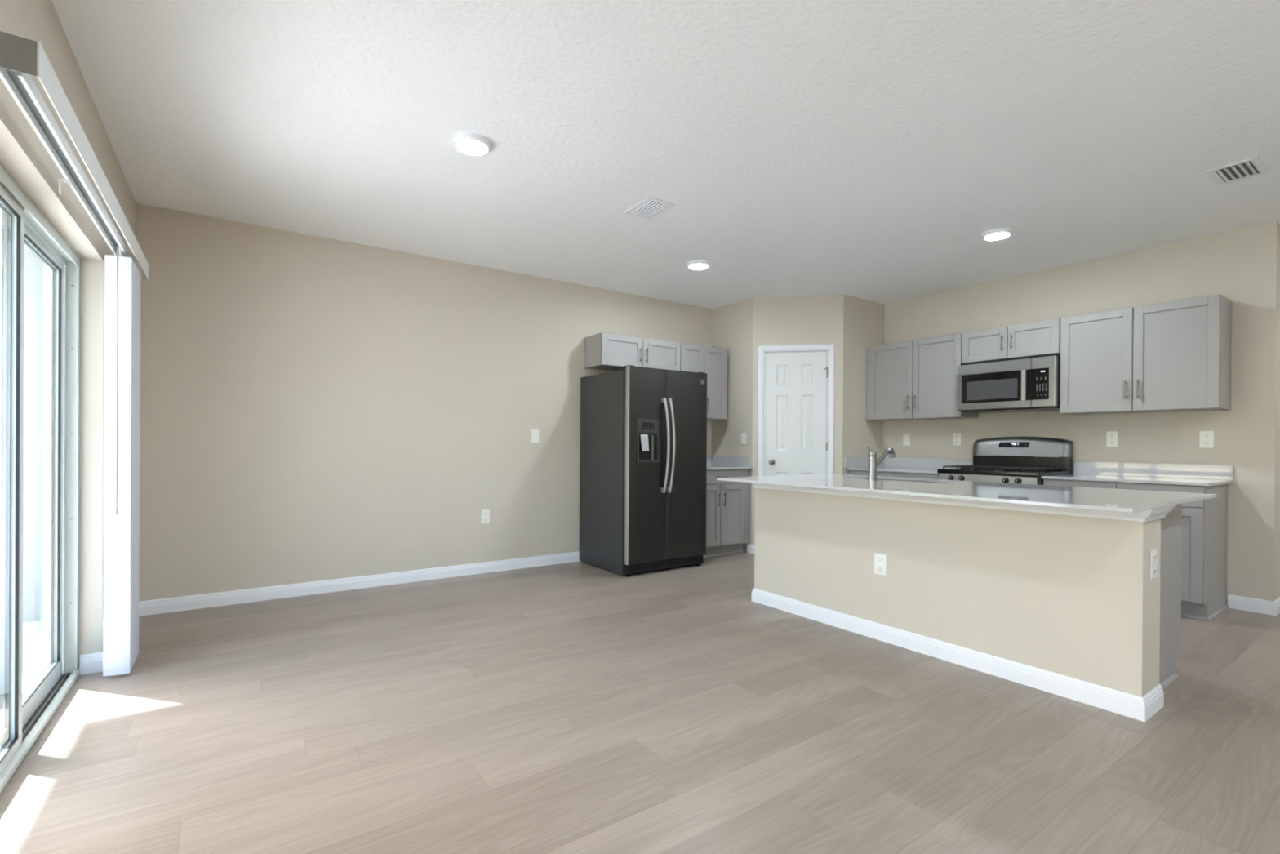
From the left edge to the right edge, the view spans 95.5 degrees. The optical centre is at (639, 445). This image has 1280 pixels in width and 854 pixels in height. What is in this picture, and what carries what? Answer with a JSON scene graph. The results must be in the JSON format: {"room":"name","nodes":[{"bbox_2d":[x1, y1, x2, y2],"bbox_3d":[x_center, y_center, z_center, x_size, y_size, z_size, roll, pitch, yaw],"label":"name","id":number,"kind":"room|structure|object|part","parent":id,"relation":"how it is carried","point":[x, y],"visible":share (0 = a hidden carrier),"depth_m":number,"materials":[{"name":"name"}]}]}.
{"room":"open-plan kitchen","nodes":[
{"label":"open-plan kitchen","id":0,"kind":"room"},
{"bbox_2d":[22,244,45,622],"bbox_3d":[-4.051,-0.204,3.584,1.099,2.619,0.150,0,0,-35],"label":"wall","id":1,"kind":"structure","parent":0,"point":[34,279],"depth_m":3.66,"materials":[{"name":"grey paint"}]},
{"bbox_2d":[0,0,135,675],"bbox_3d":[-1.075,-0.209,0.447,0.200,2.635,7.800,0,0,-35],"label":"wall","id":2,"kind":"structure","parent":0,"point":[24,157],"depth_m":2.70,"materials":[{"name":"beige paint"}]},
{"bbox_2d":[0,164,79,793],"bbox_3d":[-2.194,0.105,2.001,0.136,1.986,1.824,0,0,-35],"label":"door","id":3,"kind":"structure","parent":2,"relation":"in","point":[23,717],"depth_m":2.36,"materials":[{"name":"white metal"}]},
{"bbox_3d":[-1.948,0.115,1.681,0.026,1.936,0.971,0,0,-35],"label":"sliding panel","id":4,"kind":"part","parent":3,"relation":"part of","materials":[{"name":"glass"}]},
{"bbox_3d":[-2.459,0.111,2.352,0.026,1.936,0.875,0,0,-35],"label":"fixed panel","id":5,"kind":"part","parent":3,"relation":"part of","materials":[{"name":"glass"}]},
{"bbox_2d":[0,31,148,675],"bbox_3d":[-2.138,0.046,2.265,0.132,2.070,2.165,0,0,-35],"label":"vertical blind","id":6,"kind":"object","parent":2,"relation":"attached to","point":[21,59],"visible":1,"depth_m":2.72,"materials":[{"name":"white plastic"}]},
{"bbox_2d":[135,203,765,601],"bbox_3d":[-0.095,-0.213,5.954,8.100,2.635,0.120,0,0,-35],"label":"wall","id":7,"kind":"structure","parent":0,"point":[313,408],"depth_m":4.40,"materials":[{"name":"beige paint"}]},
{"bbox_2d":[79,551,580,675],"bbox_3d":[-1.255,1.054,4.418,4.208,0.092,1.088,0,0,-35],"label":"baseboard","id":8,"kind":"structure","parent":7,"relation":"attached to","point":[91,663],"depth_m":4.29,"materials":[{"name":"white paint"}]},
{"bbox_2d":[480,509,489,524],"bbox_3d":[-1.335,0.615,5.018,0.076,0.122,0.008,0,0,-35],"label":"wall outlet","id":9,"kind":"object","parent":7,"relation":"attached to","point":[485,513],"visible":1,"depth_m":5.01,"materials":[{"name":"white plastic"}]},
{"bbox_2d":[531,429,538,443],"bbox_3d":[-0.951,-0.084,5.280,0.076,0.122,0.010,0,0,-35],"label":"light switch","id":10,"kind":"object","parent":7,"relation":"attached to","point":[535,433],"visible":1,"depth_m":5.28,"materials":[{"name":"white plastic"}]},
{"bbox_2d":[584,332,679,371],"bbox_3d":[-0.054,-0.883,5.683,0.919,0.294,0.365,0,0,-35],"label":"upper cabinet","id":11,"kind":"object","parent":7,"relation":"attached to","point":[602,351],"visible":0.87,"depth_m":5.51,"materials":[{"name":"grey paint"}]},
{"bbox_3d":[-0.163,-0.884,5.439,0.452,0.289,0.018,0,0,-35],"label":"door","id":12,"kind":"part","parent":11,"relation":"part of","materials":[{"name":"grey paint"}]},
{"bbox_3d":[0.011,-0.864,5.527,0.012,0.140,0.036,0,0,-35],"label":"handle","id":13,"kind":"part","parent":11,"relation":"part of","materials":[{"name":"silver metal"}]},
{"bbox_3d":[0.069,-0.864,5.568,0.012,0.140,0.036,0,0,-35],"label":"handle","id":14,"kind":"part","parent":11,"relation":"part of","materials":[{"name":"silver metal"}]},
{"bbox_3d":[0.213,-0.882,5.701,0.454,0.289,0.018,0,0,-35],"label":"door","id":15,"kind":"part","parent":11,"relation":"part of","materials":[{"name":"grey paint"}]},
{"bbox_2d":[680,342,727,420],"bbox_3d":[0.594,-0.657,6.135,0.658,0.752,0.365,0,0,-35],"label":"upper cabinet","id":16,"kind":"object","parent":7,"relation":"attached to","point":[712,361],"visible":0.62,"depth_m":6.08,"materials":[{"name":"grey paint"}]},
{"bbox_3d":[0.531,-0.657,5.923,0.306,0.746,0.018,0,0,-35],"label":"door","id":17,"kind":"part","parent":16,"relation":"part of","materials":[{"name":"grey paint"}]},
{"bbox_3d":[0.702,-0.425,6.011,0.012,0.130,0.036,0,0,-35],"label":"handle","id":18,"kind":"part","parent":16,"relation":"part of","materials":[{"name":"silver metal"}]},
{"bbox_3d":[0.785,-0.656,6.100,0.302,0.746,0.018,0,0,-35],"label":"door","id":19,"kind":"part","parent":16,"relation":"part of","materials":[{"name":"grey paint"}]},
{"bbox_2d":[0,551,1279,853],"bbox_3d":[2.124,1.174,2.756,8.100,0.100,7.920,0,0,-35],"label":"floor","id":20,"kind":"structure","parent":0,"point":[580,707],"depth_m":2.20,"materials":[{"name":"brown wood"}]},
{"bbox_2d":[579,364,706,576],"bbox_3d":[0.048,0.215,5.399,0.882,1.782,0.904,0,0,-35],"label":"refrigerator","id":21,"kind":"object","parent":20,"relation":"on","point":[643,461],"visible":1,"depth_m":5.09,"materials":[{"name":"metal"}]},
{"bbox_3d":[0.049,0.167,4.986,0.410,1.664,0.060,0,0,-35],"label":"freezer door","id":22,"kind":"part","parent":21,"relation":"part of","materials":[{"name":"metal"}]},
{"bbox_3d":[0.219,-0.001,5.017,0.090,0.822,0.032,0,0,39],"label":"handle","id":23,"kind":"part","parent":21,"relation":"part of","materials":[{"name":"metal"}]},
{"bbox_3d":[0.268,-0.001,5.051,0.090,0.822,0.032,0,0,39],"label":"handle","id":24,"kind":"part","parent":21,"relation":"part of","materials":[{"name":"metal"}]},
{"bbox_3d":[0.414,0.169,5.240,0.464,1.664,0.060,0,0,-35],"label":"fridge door","id":25,"kind":"part","parent":21,"relation":"part of","materials":[{"name":"metal"}]},
{"bbox_2d":[703,468,749,557],"bbox_3d":[0.658,0.673,6.012,0.746,0.871,0.654,0,0,-35],"label":"base cabinet","id":26,"kind":"object","parent":20,"relation":"on","point":[726,501],"visible":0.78,"depth_m":5.83,"materials":[{"name":"grey paint"}]},
{"bbox_3d":[0.655,0.687,5.665,0.334,0.609,0.018,0,0,-35],"label":"door","id":27,"kind":"part","parent":26,"relation":"part of","materials":[{"name":"grey paint"}]},
{"bbox_3d":[0.781,0.533,5.720,0.012,0.135,0.036,0,0,-35],"label":"handle","id":28,"kind":"part","parent":26,"relation":"part of","materials":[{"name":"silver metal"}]},
{"bbox_3d":[0.774,1.101,5.840,0.744,0.017,0.013,0,0,-35],"label":"shoe moulding","id":29,"kind":"part","parent":26,"relation":"part of","materials":[{"name":"grey paint"}]},
{"bbox_3d":[0.840,0.533,5.761,0.012,0.135,0.036,0,0,-35],"label":"handle","id":30,"kind":"part","parent":26,"relation":"part of","materials":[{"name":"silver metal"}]},
{"bbox_3d":[0.791,0.310,5.759,0.664,0.135,0.019,0,0,-35],"label":"drawer","id":31,"kind":"part","parent":26,"relation":"part of","materials":[{"name":"grey paint"}]},
{"bbox_2d":[706,455,753,470],"bbox_3d":[0.662,0.176,6.017,0.782,0.121,0.644,0,0,-35],"label":"countertop","id":32,"kind":"structure","parent":26,"relation":"on","point":[713,462],"depth_m":6.17,"materials":[{"name":"white stone"}]},
{"bbox_3d":[0.929,0.689,5.856,0.322,0.609,0.018,0,0,-35],"label":"door","id":33,"kind":"part","parent":26,"relation":"part of","materials":[{"name":"grey paint"}]},
{"bbox_2d":[848,470,938,482],"bbox_3d":[2.604,0.685,5.665,0.664,0.871,0.932,0,0,-35],"label":"base cabinet","id":34,"kind":"object","parent":20,"relation":"on","point":[899,474],"visible":0.09,"depth_m":5.42,"materials":[{"name":"grey paint"}]},
{"bbox_3d":[2.269,0.319,5.647,0.019,0.135,0.425,0,0,-35],"label":"drawer","id":35,"kind":"part","parent":34,"relation":"part of","materials":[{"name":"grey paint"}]},
{"bbox_2d":[844,457,973,473],"bbox_3d":[2.599,0.186,5.658,0.684,0.125,0.936,0,0,-35],"label":"countertop","id":36,"kind":"structure","parent":34,"relation":"on","point":[904,464],"depth_m":5.84,"materials":[{"name":"white stone"}]},
{"bbox_3d":[2.514,0.321,5.295,0.019,0.135,0.425,0,0,-35],"label":"drawer","id":37,"kind":"part","parent":34,"relation":"part of","materials":[{"name":"grey paint"}]},
{"bbox_2d":[937,436,1072,484],"bbox_3d":[3.069,0.508,4.932,0.719,1.175,0.782,0,0,-35],"label":"gas range","id":38,"kind":"object","parent":20,"relation":"on","point":[1006,460],"visible":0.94,"depth_m":4.95,"materials":[{"name":"metal"}]},
{"bbox_3d":[2.654,0.276,4.974,0.031,0.048,0.048,0,0,-35],"label":"knob","id":39,"kind":"part","parent":38,"relation":"part of","materials":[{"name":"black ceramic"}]},
{"bbox_3d":[2.706,0.276,4.900,0.031,0.048,0.048,0,0,-35],"label":"knob","id":40,"kind":"part","parent":38,"relation":"part of","materials":[{"name":"black plastic"}]},
{"bbox_3d":[2.836,0.284,4.769,0.033,0.080,0.758,0,0,-35],"label":"control panel","id":41,"kind":"part","parent":38,"relation":"part of","materials":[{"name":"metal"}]},
{"bbox_2d":[937,467,1070,477],"bbox_3d":[3.069,0.227,4.931,0.602,0.036,0.782,0,0,-35],"label":"cooktop","id":42,"kind":"object","parent":38,"relation":"in","point":[962,472],"depth_m":4.75,"materials":[{"name":"black metal"}]},
{"bbox_3d":[2.901,0.278,4.620,0.031,0.048,0.048,0,0,-35],"label":"knob","id":43,"kind":"part","parent":38,"relation":"part of","materials":[{"name":"black plastic"}]},
{"bbox_3d":[2.952,0.279,4.546,0.031,0.048,0.048,0,0,-35],"label":"knob","id":44,"kind":"part","parent":38,"relation":"part of","materials":[{"name":"black plastic"}]},
{"bbox_3d":[3.102,0.202,4.661,0.092,0.015,0.092,0,0,-35],"label":"burner","id":45,"kind":"part","parent":38,"relation":"part of","materials":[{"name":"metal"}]},
{"bbox_2d":[1043,478,1229,620],"bbox_3d":[3.591,0.693,4.248,0.664,0.871,0.918,0,0,-35],"label":"base cabinet","id":46,"kind":"object","parent":20,"relation":"on","point":[1204,522],"visible":0.25,"depth_m":3.81,"materials":[{"name":"grey paint"}]},
{"bbox_3d":[3.225,0.327,4.275,0.019,0.135,0.446,0,0,-35],"label":"drawer","id":47,"kind":"part","parent":46,"relation":"part of","materials":[{"name":"grey paint"}]},
{"bbox_2d":[1041,461,1233,485],"bbox_3d":[3.603,0.194,4.248,0.647,0.125,0.934,0,0,-35],"label":"countertop","id":48,"kind":"structure","parent":46,"relation":"on","point":[1193,474],"depth_m":4.27,"materials":[{"name":"white stone"}]},
{"bbox_3d":[3.482,0.329,3.905,0.019,0.135,0.448,0,0,-35],"label":"drawer","id":49,"kind":"part","parent":46,"relation":"part of","materials":[{"name":"grey paint"}]},
{"bbox_3d":[3.479,0.707,3.905,0.018,0.609,0.446,0,0,-35],"label":"door","id":50,"kind":"part","parent":46,"relation":"part of","materials":[{"name":"grey paint"}]},
{"bbox_3d":[3.628,1.120,4.274,0.540,0.018,0.914,0,0,-35],"label":"shoe moulding","id":51,"kind":"part","parent":46,"relation":"part of","materials":[{"name":"grey paint"}]},
{"bbox_2d":[1159,503,1182,689],"bbox_3d":[1.890,0.682,3.579,0.620,0.876,2.076,0,0,-35],"label":"base cabinet","id":52,"kind":"object","parent":20,"relation":"on","point":[1171,525],"visible":0.03,"depth_m":2.79,"materials":[{"name":"grey paint"}]},
{"bbox_2d":[716,473,1216,521],"bbox_3d":[1.649,0.234,3.368,1.205,0.016,2.223,0,0,-35],"label":"countertop","id":53,"kind":"structure","parent":52,"relation":"on","point":[1126,500],"depth_m":2.89,"materials":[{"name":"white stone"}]},
{"bbox_2d":[866,446,895,480],"bbox_3d":[1.586,0.116,3.813,0.277,0.219,0.058,0,0,-35],"label":"kitchen faucet","id":54,"kind":"object","parent":53,"relation":"on","point":[873,463],"visible":0.99,"depth_m":3.74,"materials":[{"name":"silver metal"}]},
{"bbox_3d":[1.580,0.088,3.809,0.166,0.132,0.030,0,0,-35],"label":"spout","id":55,"kind":"part","parent":54,"relation":"part of","materials":[{"name":"silver metal"}]},
{"bbox_2d":[866,478,951,483],"bbox_3d":[1.744,0.340,3.893,0.352,0.195,0.774,0,0,-35],"label":"sink","id":56,"kind":"object","parent":53,"relation":"in","point":[866,478],"visible":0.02,"depth_m":4.00,"materials":[{"name":"metal"}]},
{"bbox_3d":[2.425,1.115,2.697,0.465,0.018,0.014,0,0,-35],"label":"shoe moulding","id":57,"kind":"part","parent":52,"relation":"part of","materials":[{"name":"grey paint"}]},
{"bbox_3d":[2.553,0.633,3.091,0.018,0.750,0.485,0,0,-35],"label":"door","id":58,"kind":"part","parent":52,"relation":"part of","materials":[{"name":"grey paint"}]},
{"bbox_2d":[51,0,1279,309],"bbox_3d":[2.141,-1.571,2.751,8.100,0.120,7.920,0,0,-35],"label":"ceiling","id":59,"kind":"structure","parent":0,"point":[865,149],"depth_m":2.77,"materials":[{"name":"white paint"}]},
{"bbox_2d":[453,132,491,155],"bbox_3d":[-0.846,-1.513,2.933,0.186,0.032,0.186,0,0,-35],"label":"recessed light","id":60,"kind":"object","parent":59,"relation":"in","point":[468,143],"visible":1,"depth_m":2.90,"materials":[{"name":"white paint"}]},
{"bbox_2d":[457,140,488,155],"bbox_3d":[-0.846,-1.513,2.933,0.151,0.032,0.151,0,0,-35],"label":"diffuser","id":61,"kind":"object","parent":60,"relation":"attached to","point":[467,147],"depth_m":2.92,"materials":[{"name":"white"}]},
{"bbox_2d":[623,196,675,219],"bbox_3d":[0.058,-1.520,3.738,0.200,0.011,0.290,0,0,-35],"label":"ceiling vent","id":62,"kind":"object","parent":59,"relation":"in","point":[650,207],"visible":1,"depth_m":3.73,"materials":[{"name":"white metal"}]},
{"bbox_2d":[687,259,709,269],"bbox_3d":[0.489,-1.508,4.868,0.186,0.032,0.186,0,0,-35],"label":"recessed light","id":63,"kind":"object","parent":59,"relation":"in","point":[698,264],"visible":1,"depth_m":4.82,"materials":[{"name":"white paint"}]},
{"bbox_2d":[688,263,707,269],"bbox_3d":[0.489,-1.508,4.868,0.151,0.032,0.151,0,0,-35],"label":"diffuser","id":64,"kind":"object","parent":63,"relation":"attached to","point":[694,266],"depth_m":4.85,"materials":[{"name":"white"}]},
{"bbox_2d":[982,227,1012,240],"bbox_3d":[2.533,-1.495,4.126,0.186,0.032,0.186,0,0,-35],"label":"recessed light","id":65,"kind":"object","parent":59,"relation":"in","point":[1000,233],"visible":1,"depth_m":4.08,"materials":[{"name":"white paint"}]},
{"bbox_2d":[984,232,1009,239],"bbox_3d":[2.533,-1.495,4.126,0.151,0.032,0.151,0,0,-35],"label":"diffuser","id":66,"kind":"object","parent":65,"relation":"attached to","point":[988,236],"depth_m":4.11,"materials":[{"name":"white plastic"}]},
{"bbox_2d":[1205,155,1269,186],"bbox_3d":[3.278,-1.498,3.189,0.298,0.013,0.200,0,0,-35],"label":"ceiling vent","id":67,"kind":"object","parent":59,"relation":"in","point":[1253,166],"visible":1,"depth_m":3.18,"materials":[{"name":"white metal"}]},
{"bbox_2d":[711,293,884,551],"bbox_3d":[1.679,-0.202,6.167,1.833,2.635,0.556,0,0,8],"label":"wall","id":68,"kind":"structure","parent":0,"point":[853,324],"depth_m":5.99,"materials":[{"name":"beige paint"}]},
{"bbox_2d":[741,432,746,444],"bbox_3d":[1.085,-0.071,6.087,0.010,0.122,0.076,0,0,-35],"label":"light switch","id":69,"kind":"object","parent":68,"relation":"attached to","point":[743,434],"visible":1,"depth_m":6.08,"materials":[{"name":"white plastic"}]},
{"bbox_2d":[746,543,754,553],"bbox_3d":[1.581,1.069,5.921,0.971,0.092,0.053,0,0,11],"label":"baseboard","id":70,"kind":"structure","parent":68,"relation":"attached to","point":[750,548],"depth_m":5.99,"materials":[{"name":"white paint"}]},
{"bbox_2d":[763,350,827,475],"bbox_3d":[1.583,0.073,5.938,0.632,2.080,0.155,0,0,10],"label":"door","id":71,"kind":"structure","parent":68,"relation":"in","point":[795,406],"depth_m":5.92,"materials":[{"name":"white paint"}]},
{"bbox_3d":[1.349,0.168,5.936,0.062,0.062,0.068,0,0,10],"label":"knob","id":72,"kind":"part","parent":71,"relation":"part of","materials":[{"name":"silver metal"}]},
{"bbox_2d":[757,343,834,475],"bbox_3d":[1.577,0.047,5.908,0.752,2.136,0.016,0,0,10],"label":"trim","id":73,"kind":"structure","parent":68,"relation":"attached to","point":[830,348],"depth_m":5.89,"materials":[{"name":"white paint"}]},
{"bbox_2d":[754,487,1160,697],"bbox_3d":[1.536,0.681,3.338,0.234,0.877,2.167,0,0,-35],"label":"wall","id":74,"kind":"structure","parent":0,"point":[1075,597],"depth_m":2.87,"materials":[{"name":"beige paint"}]},
{"bbox_2d":[874,552,886,575],"bbox_3d":[1.383,0.682,3.345,0.008,0.122,0.076,0,0,-35],"label":"wall outlet","id":75,"kind":"object","parent":74,"relation":"attached to","point":[880,559],"visible":1,"depth_m":3.34,"materials":[{"name":"white plastic"}]},
{"bbox_2d":[877,566,882,571],"bbox_3d":[1.381,0.711,3.343,0.002,0.031,0.029,0,0,-35],"label":"receptacle","id":76,"kind":"object","parent":75,"relation":"attached to","point":[879,568],"depth_m":3.34,"materials":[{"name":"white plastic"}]},
{"bbox_2d":[877,556,882,561],"bbox_3d":[1.381,0.654,3.343,0.002,0.031,0.029,0,0,-35],"label":"receptacle","id":77,"kind":"object","parent":75,"relation":"attached to","point":[879,558],"depth_m":3.34,"materials":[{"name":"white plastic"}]},
{"bbox_2d":[751,588,1164,721],"bbox_3d":[1.528,1.073,3.335,0.248,0.092,2.196,0,0,-35],"label":"baseboard","id":78,"kind":"structure","parent":74,"relation":"attached to","point":[1142,708],"depth_m":2.86,"materials":[{"name":"white paint"}]},
{"bbox_2d":[1150,549,1156,579],"bbox_3d":[2.166,0.501,2.449,0.076,0.122,0.008,0,0,-35],"label":"wall outlet","id":79,"kind":"object","parent":74,"relation":"attached to","point":[1153,553],"visible":1,"depth_m":2.44,"materials":[{"name":"white plastic"}]},
{"bbox_2d":[883,221,1279,604],"bbox_3d":[3.757,-0.190,6.054,1.663,2.635,4.118,0,0,-35],"label":"wall","id":80,"kind":"structure","parent":0,"point":[1241,265],"depth_m":4.29,"materials":[{"name":"beige paint"}]},
{"bbox_2d":[902,433,910,445],"bbox_3d":[2.760,-0.060,6.019,0.010,0.122,0.076,0,0,-35],"label":"light switch","id":81,"kind":"object","parent":80,"relation":"attached to","point":[906,437],"visible":1,"depth_m":6.02,"materials":[{"name":"white plastic"}]},
{"bbox_2d":[866,333,977,421],"bbox_3d":[2.746,-0.640,5.735,0.362,0.759,0.966,0,0,-35],"label":"upper cabinet","id":82,"kind":"object","parent":80,"relation":"attached to","point":[917,379],"visible":0.98,"depth_m":5.61,"materials":[{"name":"grey paint"}]},
{"bbox_3d":[2.515,-0.642,5.828,0.018,0.755,0.458,0,0,-35],"label":"door","id":83,"kind":"part","parent":82,"relation":"part of","materials":[{"name":"grey paint"}]},
{"bbox_3d":[2.604,-0.419,5.652,0.036,0.138,0.012,0,0,-35],"label":"handle","id":84,"kind":"part","parent":82,"relation":"part of","materials":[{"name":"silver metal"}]},
{"bbox_3d":[2.646,-0.419,5.593,0.036,0.138,0.012,0,0,-35],"label":"handle","id":85,"kind":"part","parent":82,"relation":"part of","materials":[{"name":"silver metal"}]},
{"bbox_3d":[2.779,-0.640,5.449,0.018,0.755,0.452,0,0,-35],"label":"door","id":86,"kind":"part","parent":82,"relation":"part of","materials":[{"name":"grey paint"}]},
{"bbox_2d":[952,432,960,445],"bbox_3d":[3.054,-0.060,5.599,0.008,0.122,0.076,0,0,-35],"label":"wall outlet","id":87,"kind":"object","parent":80,"relation":"attached to","point":[956,436],"visible":1,"depth_m":5.60,"materials":[{"name":"white plastic"}]},
{"bbox_2d":[961,318,1060,363],"bbox_3d":[3.243,-0.878,5.024,0.362,0.276,0.763,0,0,-35],"label":"upper cabinet","id":88,"kind":"object","parent":80,"relation":"attached to","point":[1042,337],"visible":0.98,"depth_m":4.90,"materials":[{"name":"grey paint"}]},
{"bbox_3d":[3.022,-0.879,5.102,0.018,0.272,0.376,0,0,-35],"label":"door","id":89,"kind":"part","parent":88,"relation":"part of","materials":[{"name":"grey paint"}]},
{"bbox_3d":[3.088,-0.874,4.960,0.036,0.130,0.012,0,0,-35],"label":"handle","id":90,"kind":"part","parent":88,"relation":"part of","materials":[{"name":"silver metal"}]},
{"bbox_2d":[957,352,1060,413],"bbox_3d":[3.214,-0.516,5.004,0.428,0.444,0.758,0,0,-35],"label":"microwave","id":91,"kind":"object","parent":88,"relation":"attached to","point":[1032,383],"visible":0.95,"depth_m":4.87,"materials":[{"name":"silver metal"}]},
{"bbox_3d":[3.019,-0.513,4.971,0.014,0.398,0.582,0,0,-35],"label":"door","id":92,"kind":"part","parent":91,"relation":"part of","materials":[{"name":"metal"}]},
{"bbox_3d":[3.241,-0.304,5.024,0.330,0.012,0.718,0,0,-35],"label":"panel","id":93,"kind":"part","parent":91,"relation":"part of","materials":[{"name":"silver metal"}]},
{"bbox_3d":[3.143,-0.494,4.756,0.029,0.252,0.044,0,0,-35],"label":"handle","id":94,"kind":"part","parent":91,"relation":"part of","materials":[{"name":"metal"}]},
{"bbox_3d":[3.232,-0.511,4.665,0.014,0.398,0.157,0,0,-35],"label":"control panel","id":95,"kind":"part","parent":91,"relation":"part of","materials":[{"name":"metal"}]},
{"bbox_3d":[3.280,-0.511,4.596,0.014,0.398,0.011,0,0,-35],"label":"trim","id":96,"kind":"part","parent":91,"relation":"part of","materials":[{"name":"metal"}]},
{"bbox_3d":[3.129,-0.874,4.901,0.036,0.130,0.012,0,0,-35],"label":"handle","id":97,"kind":"part","parent":88,"relation":"part of","materials":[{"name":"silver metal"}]},
{"bbox_3d":[3.240,-0.877,4.789,0.018,0.272,0.376,0,0,-35],"label":"door","id":98,"kind":"part","parent":88,"relation":"part of","materials":[{"name":"grey paint"}]},
{"bbox_2d":[1106,431,1118,446],"bbox_3d":[3.744,-0.052,4.608,0.008,0.122,0.076,0,0,-35],"label":"wall outlet","id":99,"kind":"object","parent":80,"relation":"attached to","point":[1112,437],"visible":1,"depth_m":4.61,"materials":[{"name":"white plastic"}]},
{"bbox_2d":[1059,294,1231,414],"bbox_3d":[3.722,-0.632,4.333,0.362,0.759,0.917,0,0,-35],"label":"upper cabinet","id":100,"kind":"object","parent":80,"relation":"attached to","point":[1172,356],"visible":1,"depth_m":4.17,"materials":[{"name":"grey paint"}]},
{"bbox_3d":[3.479,-0.634,4.444,0.018,0.755,0.452,0,0,-35],"label":"door","id":101,"kind":"part","parent":100,"relation":"part of","materials":[{"name":"grey paint"}]},
{"bbox_3d":[3.566,-0.409,4.271,0.036,0.138,0.012,0,0,-35],"label":"handle","id":102,"kind":"part","parent":100,"relation":"part of","materials":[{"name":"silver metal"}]},
{"bbox_3d":[3.607,-0.409,4.211,0.036,0.138,0.012,0,0,-35],"label":"handle","id":103,"kind":"part","parent":100,"relation":"part of","materials":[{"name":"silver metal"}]},
{"bbox_3d":[3.741,-0.631,4.067,0.018,0.755,0.454,0,0,-35],"label":"door","id":104,"kind":"part","parent":100,"relation":"part of","materials":[{"name":"grey paint"}]},
{"bbox_2d":[1073,461,1233,479],"bbox_3d":[3.861,0.186,4.427,0.020,0.105,0.934,0,0,-35],"label":"backsplash","id":105,"kind":"structure","parent":80,"relation":"attached to","point":[1224,472],"depth_m":4.37,"materials":[{"name":"white stone"}]},
{"bbox_2d":[1199,431,1213,448],"bbox_3d":[4.056,-0.043,4.160,0.008,0.122,0.076,0,0,-35],"label":"wall outlet","id":106,"kind":"object","parent":80,"relation":"attached to","point":[1206,437],"visible":1,"depth_m":4.16,"materials":[{"name":"white plastic"}]},
{"bbox_2d":[1204,433,1209,437],"bbox_3d":[4.053,-0.072,4.158,0.002,0.031,0.029,0,0,-35],"label":"receptacle","id":107,"kind":"object","parent":106,"relation":"attached to","point":[1206,435],"depth_m":4.16,"materials":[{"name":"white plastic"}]},
{"bbox_2d":[1227,594,1279,615],"bbox_3d":[4.779,1.091,4.388,1.478,0.092,0.232,0,0,-35],"label":"baseboard","id":108,"kind":"structure","parent":80,"relation":"attached to","point":[1240,602],"depth_m":3.96,"materials":[{"name":"white paint"}]},
{"label":"outside","id":109,"kind":"structure","parent":0,"visible":0},
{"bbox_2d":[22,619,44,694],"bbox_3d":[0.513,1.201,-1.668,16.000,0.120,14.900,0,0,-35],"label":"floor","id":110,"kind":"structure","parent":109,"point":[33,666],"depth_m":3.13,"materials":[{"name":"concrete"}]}
]}

